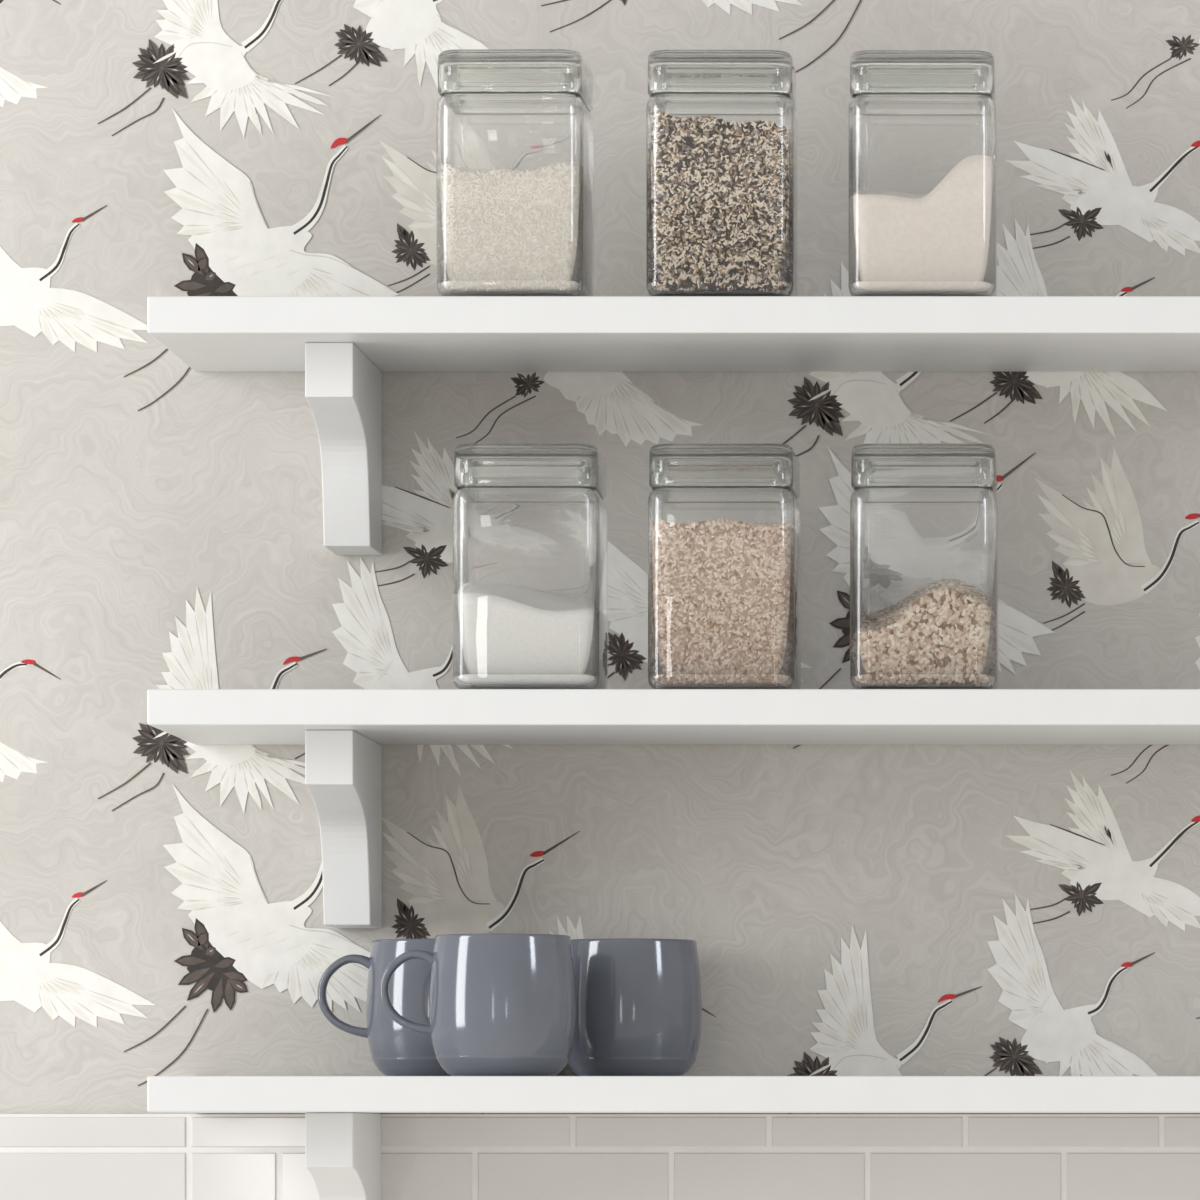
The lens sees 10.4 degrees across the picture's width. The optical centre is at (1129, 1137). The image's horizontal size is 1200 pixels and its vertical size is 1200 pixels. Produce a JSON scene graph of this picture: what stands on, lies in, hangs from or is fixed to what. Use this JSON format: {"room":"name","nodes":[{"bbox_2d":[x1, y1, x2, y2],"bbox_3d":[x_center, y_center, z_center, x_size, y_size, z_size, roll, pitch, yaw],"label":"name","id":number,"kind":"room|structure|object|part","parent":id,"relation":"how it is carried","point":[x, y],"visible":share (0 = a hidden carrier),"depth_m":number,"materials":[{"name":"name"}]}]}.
{"room":"kitchen","nodes":[
{"label":"kitchen","id":0,"kind":"room"},
{"bbox_2d":[0,0,1199,1199],"bbox_3d":[-0.292,-0.393,5.208,1.717,1.686,0.108,0,0,0],"label":"wall","id":1,"kind":"structure","parent":0,"point":[849,910],"depth_m":5.16,"materials":[{"name":"paper"}]},
{"bbox_2d":[305,1113,380,1199],"bbox_3d":[-0.608,0.053,5.061,0.036,0.144,0.186,0,0,0],"label":"shelf bracket","id":2,"kind":"object","parent":1,"relation":"attached to","point":[343,1150],"visible":1,"depth_m":5.00,"materials":[{"name":"white paint"}]},
{"bbox_2d":[305,342,381,554],"bbox_3d":[-0.608,-0.531,5.064,0.036,0.144,0.193,0,0,0],"label":"shelf bracket","id":3,"kind":"object","parent":1,"relation":"attached to","point":[343,387],"visible":1,"depth_m":5.07,"materials":[{"name":"white paint"}]},
{"bbox_2d":[305,730,381,927],"bbox_3d":[-0.608,-0.237,5.064,0.036,0.144,0.193,0,0,0],"label":"shelf bracket","id":4,"kind":"object","parent":1,"relation":"attached to","point":[343,768],"visible":1,"depth_m":5.07,"materials":[{"name":"white paint"}]},
{"bbox_2d":[147,296,1199,371],"bbox_3d":[-0.239,-0.618,5.036,0.997,0.028,0.248,0,0,0],"label":"wall shelf","id":5,"kind":"object","parent":1,"relation":"attached to","point":[207,333],"visible":1,"depth_m":4.91,"materials":[{"name":"white paint"}]},
{"bbox_2d":[436,49,593,295],"bbox_3d":[-0.466,-0.725,4.973,0.111,0.187,0.111,0,0,1],"label":"glass jar","id":6,"kind":"object","parent":5,"relation":"on","point":[515,127],"visible":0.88,"depth_m":4.92,"materials":[{"name":"white"}]},
{"bbox_2d":[646,50,797,295],"bbox_3d":[-0.309,-0.725,4.976,0.111,0.187,0.111,0,0,-1],"label":"glass jar","id":7,"kind":"object","parent":5,"relation":"on","point":[722,126],"visible":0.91,"depth_m":4.92,"materials":[{"name":"grey"}]},
{"bbox_2d":[848,50,996,295],"bbox_3d":[-0.157,-0.725,4.978,0.111,0.187,0.111,0,0,-1],"label":"glass jar","id":8,"kind":"object","parent":5,"relation":"on","point":[922,124],"visible":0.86,"depth_m":4.92,"materials":[{"name":"grey"}]},
{"bbox_2d":[147,689,1199,744],"bbox_3d":[-0.239,-0.323,5.036,0.997,0.027,0.248,0,0,0],"label":"wall shelf","id":9,"kind":"object","parent":1,"relation":"attached to","point":[195,716],"visible":1,"depth_m":4.91,"materials":[{"name":"white paint"}]},
{"bbox_2d":[453,444,606,688],"bbox_3d":[-0.457,-0.430,4.989,0.111,0.187,0.111,0,0,0],"label":"glass jar","id":10,"kind":"object","parent":9,"relation":"on","point":[530,520],"visible":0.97,"depth_m":4.93,"materials":[{"name":"grey"}]},
{"bbox_2d":[648,444,800,688],"bbox_3d":[-0.308,-0.430,4.989,0.111,0.187,0.111,0,0,1],"label":"glass jar","id":11,"kind":"object","parent":9,"relation":"on","point":[724,520],"visible":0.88,"depth_m":4.93,"materials":[{"name":"grey"}]},
{"bbox_2d":[850,444,997,688],"bbox_3d":[-0.156,-0.430,4.989,0.111,0.187,0.111,0,0,0],"label":"glass jar","id":12,"kind":"object","parent":9,"relation":"on","point":[924,517],"visible":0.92,"depth_m":4.93,"materials":[{"name":"grey"}]},
{"bbox_2d":[147,1076,1199,1112],"bbox_3d":[-0.239,-0.033,5.036,0.997,0.027,0.248,0,0,0],"label":"wall shelf","id":13,"kind":"object","parent":1,"relation":"attached to","point":[170,1094],"visible":1,"depth_m":4.91,"materials":[{"name":"white paint"}]},
{"bbox_2d":[317,939,450,1075],"bbox_3d":[-0.550,-0.100,5.104,0.138,0.107,0.111,0,0,31],"label":"mug","id":14,"kind":"object","parent":13,"relation":"on","point":[395,1050],"visible":0.43,"depth_m":5.05,"materials":[{"name":"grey ceramic"}]},
{"bbox_3d":[-0.610,-0.110,5.097,0.045,0.066,0.016,0,0,0],"label":"handle","id":15,"kind":"part","parent":14,"relation":"part of","materials":[{"name":"grey ceramic"}]},
{"bbox_2d":[379,934,575,1075],"bbox_3d":[-0.487,-0.100,4.979,0.138,0.107,0.111,0,0,31],"label":"mug","id":16,"kind":"object","parent":13,"relation":"on","point":[501,1004],"visible":1,"depth_m":4.93,"materials":[{"name":"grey ceramic"}]},
{"bbox_3d":[-0.547,-0.110,4.972,0.045,0.066,0.016,0,0,0],"label":"handle","id":17,"kind":"part","parent":16,"relation":"part of","materials":[{"name":"grey ceramic"}]},
{"bbox_2d":[567,938,701,1075],"bbox_3d":[-0.393,-0.100,5.104,0.111,0.107,0.136,0,0,-19],"label":"mug","id":18,"kind":"object","parent":13,"relation":"on","point":[639,1000],"visible":0.74,"depth_m":5.04,"materials":[{"name":"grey ceramic"}]}
]}

